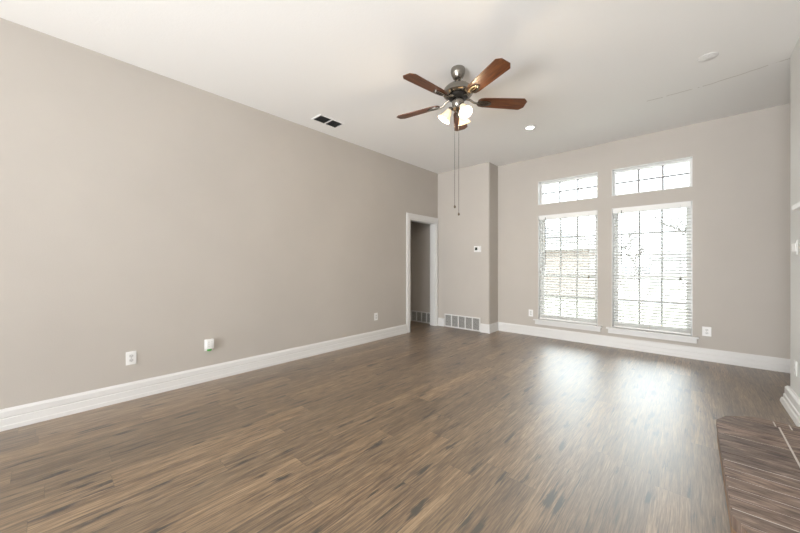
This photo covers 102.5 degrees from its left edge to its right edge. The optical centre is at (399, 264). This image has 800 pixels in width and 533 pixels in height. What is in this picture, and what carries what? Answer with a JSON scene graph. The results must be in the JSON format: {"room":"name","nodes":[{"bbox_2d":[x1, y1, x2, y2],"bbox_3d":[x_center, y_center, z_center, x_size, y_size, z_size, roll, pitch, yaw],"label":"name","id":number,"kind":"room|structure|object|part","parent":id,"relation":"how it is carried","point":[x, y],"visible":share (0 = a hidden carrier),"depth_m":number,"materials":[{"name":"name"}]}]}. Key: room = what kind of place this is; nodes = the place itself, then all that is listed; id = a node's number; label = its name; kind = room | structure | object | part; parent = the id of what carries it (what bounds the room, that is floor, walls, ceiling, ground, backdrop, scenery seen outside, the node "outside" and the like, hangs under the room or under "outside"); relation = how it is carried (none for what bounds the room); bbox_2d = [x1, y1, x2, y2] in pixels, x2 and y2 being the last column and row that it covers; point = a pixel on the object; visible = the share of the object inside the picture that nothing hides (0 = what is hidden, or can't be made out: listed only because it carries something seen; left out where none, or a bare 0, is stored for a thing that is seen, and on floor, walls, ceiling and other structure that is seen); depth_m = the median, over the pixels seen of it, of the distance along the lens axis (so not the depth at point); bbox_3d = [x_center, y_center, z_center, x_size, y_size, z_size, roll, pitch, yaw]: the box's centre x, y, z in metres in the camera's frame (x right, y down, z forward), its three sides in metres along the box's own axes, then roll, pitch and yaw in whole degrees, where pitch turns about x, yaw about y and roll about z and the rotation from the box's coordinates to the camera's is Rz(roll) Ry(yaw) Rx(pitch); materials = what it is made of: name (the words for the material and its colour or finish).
{"room":"empty living room","nodes":[
{"label":"empty living room","id":0,"kind":"room"},
{"bbox_2d":[0,18,437,409],"bbox_3d":[-3.300,-0.291,1.996,0.120,3.008,11.925,0,0,42],"label":"wall","id":1,"kind":"structure","parent":0,"point":[155,216],"depth_m":3.05,"materials":[{"name":"beige paint"}]},
{"bbox_2d":[126,351,135,364],"bbox_3d":[-2.411,0.842,2.880,0.009,0.118,0.074,0,0,42],"label":"wall outlet","id":2,"kind":"object","parent":1,"relation":"attached to","point":[130,356],"visible":1,"depth_m":2.88,"materials":[{"name":"white plastic"}]},
{"bbox_2d":[0,324,406,431],"bbox_3d":[-3.503,1.135,1.667,0.020,0.155,10.765,0,0,42],"label":"baseboard","id":3,"kind":"structure","parent":1,"relation":"attached to","point":[31,413],"depth_m":3.04,"materials":[{"name":"white wood"}]},
{"bbox_2d":[206,338,213,350],"bbox_3d":[-1.973,0.838,3.330,0.037,0.122,0.072,0,0,42],"label":"air freshener","id":4,"kind":"object","parent":1,"relation":"attached to","point":[209,342],"visible":1,"depth_m":3.31,"materials":[{"name":"white plastic"}]},
{"bbox_2d":[406,212,437,332],"bbox_3d":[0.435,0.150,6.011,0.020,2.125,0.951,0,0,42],"label":"trim","id":5,"kind":"structure","parent":1,"relation":"attached to","point":[409,216],"depth_m":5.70,"materials":[{"name":"white wood"}]},
{"bbox_2d":[0,321,795,532],"bbox_3d":[-1.274,1.263,0.530,6.600,0.100,12.475,0,0,42],"label":"floor","id":6,"kind":"structure","parent":0,"point":[428,428],"depth_m":2.12,"materials":[{"name":"brown wood"}]},
{"bbox_2d":[716,416,799,532],"bbox_3d":[2.005,1.147,1.641,0.507,0.133,1.605,0,0,42],"label":"brick hearth","id":7,"kind":"object","parent":6,"relation":"on","point":[760,458],"visible":1,"depth_m":1.67,"materials":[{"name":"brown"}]},
{"bbox_2d":[0,0,799,173],"bbox_3d":[-1.274,-1.839,0.530,6.600,0.112,12.475,0,0,42],"label":"ceiling","id":8,"kind":"structure","parent":0,"point":[588,73],"depth_m":2.80,"materials":[{"name":"paint"}]},
{"bbox_2d":[311,114,343,128],"bbox_3d":[-0.901,-1.790,4.034,0.202,0.010,0.362,0,0,42],"label":"ceiling vent","id":9,"kind":"object","parent":8,"relation":"in","point":[323,119],"visible":1,"depth_m":4.02,"materials":[{"name":"metal"}]},
{"bbox_2d":[397,58,526,215],"bbox_3d":[0.498,-1.121,2.941,1.233,1.349,1.219,0,0,42],"label":"ceiling fan","id":10,"kind":"object","parent":8,"relation":"hanging from","point":[456,92],"visible":1,"depth_m":2.89,"materials":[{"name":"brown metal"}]},
{"bbox_3d":[0.180,-1.495,3.164,0.455,0.007,0.146,0,12,31],"label":"blade","id":11,"kind":"part","parent":10,"relation":"part of","materials":[{"name":"brown wood"}]},
{"bbox_3d":[0.221,-1.495,2.681,0.455,0.007,0.146,0,12,-41],"label":"blade","id":12,"kind":"part","parent":10,"relation":"part of","materials":[{"name":"brown wood"}]},
{"bbox_3d":[0.410,-1.369,2.966,0.122,0.131,0.116,0,0,42],"label":"lamp shade","id":13,"kind":"part","parent":10,"relation":"part of","materials":[{"name":"white glass"}]},
{"bbox_3d":[0.627,-1.495,3.352,0.146,0.007,0.455,-12,-3,13],"label":"blade","id":14,"kind":"part","parent":10,"relation":"part of","materials":[{"name":"brown wood"}]},
{"bbox_3d":[0.611,-1.369,3.049,0.114,0.131,0.120,0,0,-1],"label":"lamp shade","id":15,"kind":"part","parent":10,"relation":"part of","materials":[{"name":"white glass"}]},
{"bbox_3d":[0.572,-1.369,2.836,0.123,0.131,0.117,0,0,42],"label":"lamp shade","id":16,"kind":"part","parent":10,"relation":"part of","materials":[{"name":"white glass"}]},
{"bbox_3d":[0.693,-1.495,2.571,0.146,0.007,0.455,13,-5,-22],"label":"blade","id":17,"kind":"part","parent":10,"relation":"part of","materials":[{"name":"brown wood"}]},
{"bbox_3d":[0.944,-1.495,2.985,0.455,0.007,0.146,0,-12,-5],"label":"blade","id":18,"kind":"part","parent":10,"relation":"part of","materials":[{"name":"brown wood"}]},
{"bbox_2d":[524,125,535,129],"bbox_3d":[1.705,-1.790,4.212,0.156,0.009,0.156,0,0,42],"label":"recessed light","id":19,"kind":"object","parent":8,"relation":"in","point":[529,127],"visible":1,"depth_m":4.21,"materials":[{"name":"white plastic"}]},
{"bbox_2d":[410,221,410,320],"bbox_3d":[-0.709,-0.291,5.933,0.180,3.008,2.640,0,0,42],"label":"wall","id":20,"kind":"structure","parent":0,"point":[410,221],"depth_m":6.83,"materials":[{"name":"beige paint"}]},
{"bbox_2d":[411,162,497,331],"bbox_3d":[1.017,-0.291,6.502,1.973,3.008,0.550,0,0,42],"label":"wall","id":21,"kind":"structure","parent":0,"point":[467,278],"depth_m":5.98,"materials":[{"name":"beige paint"}]},
{"bbox_2d":[411,310,429,323],"bbox_3d":[0.447,1.094,6.658,0.555,0.226,0.014,0,0,42],"label":"air vent","id":22,"kind":"object","parent":21,"relation":"in","point":[417,316],"visible":0.8,"depth_m":6.68,"materials":[{"name":"white metal"}]},
{"bbox_2d":[438,318,443,325],"bbox_3d":[0.803,1.135,6.311,0.163,0.155,0.020,0,0,42],"label":"baseboard","id":23,"kind":"structure","parent":21,"relation":"attached to","point":[440,320],"depth_m":6.30,"materials":[{"name":"white wood"}]},
{"bbox_2d":[444,314,480,331],"bbox_3d":[1.153,1.084,5.997,0.765,0.246,0.014,0,0,42],"label":"air vent","id":24,"kind":"object","parent":21,"relation":"in","point":[450,320],"visible":1,"depth_m":5.99,"materials":[{"name":"white metal"}]},
{"bbox_2d":[474,246,480,251],"bbox_3d":[1.388,-0.273,5.775,0.140,0.110,0.028,0,0,42],"label":"thermostat","id":25,"kind":"object","parent":21,"relation":"attached to","point":[476,248],"visible":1,"depth_m":5.76,"materials":[{"name":"white plastic"}]},
{"bbox_2d":[480,322,497,333],"bbox_3d":[1.623,1.135,5.804,0.178,0.155,0.370,0,0,42],"label":"baseboard","id":26,"kind":"structure","parent":21,"relation":"attached to","point":[484,328],"depth_m":5.69,"materials":[{"name":"white wood"}]},
{"bbox_2d":[498,103,789,358],"bbox_3d":[3.567,-0.291,4.426,4.660,3.008,0.200,0,0,42],"label":"wall","id":27,"kind":"structure","parent":0,"point":[739,194],"depth_m":4.01,"materials":[{"name":"beige paint"}]},
{"bbox_2d":[533,210,601,331],"bbox_3d":[2.697,0.097,5.174,0.998,1.828,0.250,0,0,42],"label":"window","id":28,"kind":"structure","parent":27,"relation":"in","point":[573,325],"depth_m":5.24,"materials":[{"name":"white wood"}]},
{"bbox_3d":[2.751,0.056,5.230,0.870,1.745,0.095,0,0,42],"label":"frame","id":29,"kind":"part","parent":28,"relation":"part of","materials":[{"name":"white plastic"}]},
{"bbox_3d":[2.665,0.935,5.139,0.998,0.022,0.155,0,0,42],"label":"sill","id":30,"kind":"part","parent":28,"relation":"part of","materials":[{"name":"white wood"}]},
{"bbox_2d":[539,210,596,324],"bbox_3d":[2.672,0.053,5.144,0.846,1.729,0.088,0,0,42],"label":"window blind","id":31,"kind":"object","parent":28,"relation":"attached to","point":[566,318],"visible":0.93,"depth_m":5.13,"materials":[{"name":"white plastic"}]},
{"bbox_3d":[2.456,0.069,5.359,0.002,1.671,0.056,0,0,42],"label":"ladder cord","id":32,"kind":"part","parent":31,"relation":"part of","materials":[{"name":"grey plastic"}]},
{"bbox_3d":[2.682,0.069,5.154,0.002,1.671,0.056,0,0,42],"label":"ladder cord","id":33,"kind":"part","parent":31,"relation":"part of","materials":[{"name":"white fabric"}]},
{"bbox_3d":[2.678,-0.778,5.151,0.846,0.066,0.070,0,0,42],"label":"head rail","id":34,"kind":"part","parent":31,"relation":"part of","materials":[{"name":"white plastic"}]},
{"bbox_3d":[2.682,0.906,5.154,0.838,0.024,0.052,0,0,42],"label":"rail","id":35,"kind":"part","parent":31,"relation":"part of","materials":[{"name":"white plastic"}]},
{"bbox_3d":[2.740,0.528,5.219,0.806,0.735,0.028,0,0,42],"label":"sash","id":36,"kind":"part","parent":28,"relation":"part of","materials":[{"name":"white plastic"}]},
{"bbox_3d":[2.762,-0.290,5.243,0.806,0.990,0.028,0,0,42],"label":"sash","id":37,"kind":"part","parent":28,"relation":"part of","materials":[{"name":"white plastic"}]},
{"bbox_2d":[538,172,597,204],"bbox_3d":[2.718,-1.192,5.194,0.870,0.390,0.193,0,0,42],"label":"window","id":38,"kind":"structure","parent":27,"relation":"in","point":[577,178],"depth_m":5.23,"materials":[{"name":"white wood"}]},
{"bbox_2d":[498,322,789,372],"bbox_3d":[3.302,1.135,4.518,4.077,0.155,0.020,0,0,42],"label":"baseboard","id":39,"kind":"structure","parent":27,"relation":"attached to","point":[711,355],"depth_m":4.32,"materials":[{"name":"white wood"}]},
{"bbox_2d":[606,201,698,343],"bbox_3d":[3.477,0.097,4.468,1.003,1.828,0.250,0,0,42],"label":"window","id":40,"kind":"structure","parent":27,"relation":"in","point":[615,330],"depth_m":4.43,"materials":[{"name":"white wood"}]},
{"bbox_2d":[613,201,690,334],"bbox_3d":[3.452,0.053,4.437,0.851,1.729,0.088,0,0,42],"label":"window blind","id":41,"kind":"object","parent":40,"relation":"attached to","point":[677,330],"visible":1,"depth_m":4.43,"materials":[{"name":"white plastic"}]},
{"bbox_3d":[3.235,0.069,4.653,0.002,1.671,0.056,0,0,42],"label":"ladder cord","id":42,"kind":"part","parent":41,"relation":"part of","materials":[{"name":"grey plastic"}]},
{"bbox_3d":[3.458,-0.778,4.444,0.851,0.066,0.070,0,0,42],"label":"head rail","id":43,"kind":"part","parent":41,"relation":"part of","materials":[{"name":"white plastic"}]},
{"bbox_3d":[3.462,0.906,4.448,0.843,0.024,0.052,0,0,42],"label":"rail","id":44,"kind":"part","parent":41,"relation":"part of","materials":[{"name":"white plastic"}]},
{"bbox_3d":[3.667,-0.304,4.197,0.003,0.946,0.003,0,0,42],"label":"pull cord","id":45,"kind":"part","parent":41,"relation":"part of","materials":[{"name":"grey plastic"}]},
{"bbox_3d":[3.445,0.935,4.432,1.003,0.022,0.155,0,0,42],"label":"sill","id":46,"kind":"part","parent":40,"relation":"part of","materials":[{"name":"white wood"}]},
{"bbox_3d":[3.541,-0.290,4.536,0.811,0.990,0.028,0,0,42],"label":"sash","id":47,"kind":"part","parent":40,"relation":"part of","materials":[{"name":"white plastic"}]},
{"bbox_3d":[3.520,0.528,4.512,0.811,0.735,0.028,0,0,42],"label":"sash","id":48,"kind":"part","parent":40,"relation":"part of","materials":[{"name":"white plastic"}]},
{"bbox_2d":[612,156,692,195],"bbox_3d":[3.497,-1.192,4.487,0.875,0.390,0.193,0,0,42],"label":"window","id":49,"kind":"structure","parent":27,"relation":"in","point":[689,160],"depth_m":4.47,"materials":[{"name":"white wood"}]},
{"bbox_2d":[702,326,711,336],"bbox_3d":[3.850,0.845,4.029,0.085,0.118,0.009,0,0,42],"label":"wall outlet","id":50,"kind":"object","parent":27,"relation":"attached to","point":[706,331],"visible":1,"depth_m":4.02,"materials":[{"name":"white plastic"}]},
{"bbox_2d":[790,37,799,397],"bbox_3d":[0.180,-0.291,-1.763,1.365,3.008,11.030,0,0,42],"label":"wall","id":51,"kind":"structure","parent":0,"point":[795,56],"depth_m":2.63,"materials":[{"name":"grey paint"}]},
{"bbox_2d":[780,386,799,426],"bbox_3d":[0.042,1.135,-1.469,0.865,0.155,10.880,0,0,42],"label":"baseboard","id":52,"kind":"structure","parent":51,"relation":"attached to","point":[790,400],"depth_m":2.59,"materials":[{"name":"white wood"}]},
{"bbox_2d":[791,240,797,254],"bbox_3d":[3.243,-0.137,2.641,0.012,0.120,0.166,0,0,42],"label":"light switch","id":53,"kind":"object","parent":51,"relation":"attached to","point":[794,244],"visible":1,"depth_m":2.61,"materials":[{"name":"white plastic"}]},
{"bbox_2d":[794,360,796,375],"bbox_3d":[3.228,0.848,2.622,0.009,0.118,0.074,0,0,42],"label":"wall outlet","id":54,"kind":"object","parent":51,"relation":"attached to","point":[795,362],"visible":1,"depth_m":2.61,"materials":[{"name":"white plastic"}]},
{"bbox_2d":[792,202,799,210],"bbox_3d":[2.134,-0.318,1.521,0.150,0.122,1.380,0,0,42],"label":"mantel shelf","id":55,"kind":"object","parent":51,"relation":"attached to","point":[796,206],"visible":1,"depth_m":2.01,"materials":[{"name":"white"}]},
{"label":"outside","id":56,"kind":"structure","parent":0,"visible":0},
{"bbox_2d":[545,274,685,327],"bbox_3d":[48.954,1.613,54.004,120.000,0.200,134.220,0,0,42],"label":"ground","id":57,"kind":"structure","parent":56,"point":[622,274],"depth_m":10.72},
{"bbox_2d":[545,226,629,296],"bbox_3d":[6.898,-0.562,21.389,12.690,4.150,9.840,0,0,42],"label":"house","id":58,"kind":"structure","parent":57,"relation":"on","point":[547,226],"depth_m":14.67,"materials":[{"name":"brick"}]},
{"bbox_2d":[619,230,647,280],"bbox_3d":[21.301,-0.950,29.861,3.280,5.056,4.017,0,0,42],"label":"bare tree","id":59,"kind":"object","parent":57,"relation":"on","point":[631,230],"visible":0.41,"depth_m":29.07,"materials":[{"name":"grey plant"}]},
{"bbox_2d":[648,249,685,275],"bbox_3d":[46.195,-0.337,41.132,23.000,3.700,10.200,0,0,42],"label":"house","id":60,"kind":"structure","parent":57,"relation":"on","point":[676,249],"depth_m":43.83,"materials":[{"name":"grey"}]},
{"bbox_3d":[38.670,0.413,41.839,2.900,2.000,0.060,0,0,42],"label":"garage door","id":61,"kind":"part","parent":60,"relation":"part of","materials":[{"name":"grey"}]},
{"bbox_2d":[653,210,685,236],"bbox_3d":[16.797,-0.949,18.702,5.140,5.028,2.762,0,0,-18],"label":"bare tree","id":62,"kind":"object","parent":57,"relation":"on","point":[682,210],"visible":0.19,"depth_m":18.55,"materials":[{"name":"grey plant"}]},
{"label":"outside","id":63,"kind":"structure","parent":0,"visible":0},
{"bbox_2d":[619,291,685,304],"bbox_3d":[26.538,1.553,1.655,42.900,0.120,6.900,0,0,42],"label":"driveway","id":64,"kind":"structure","parent":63,"point":[619,291],"depth_m":14.84,"materials":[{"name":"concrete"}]},
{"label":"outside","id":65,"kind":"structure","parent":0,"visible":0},
{"bbox_2d":[622,279,685,285],"bbox_3d":[22.499,1.556,24.820,120.000,0.115,9.000,0,0,42],"label":"street","id":66,"kind":"structure","parent":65,"point":[622,279],"depth_m":24.92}
]}

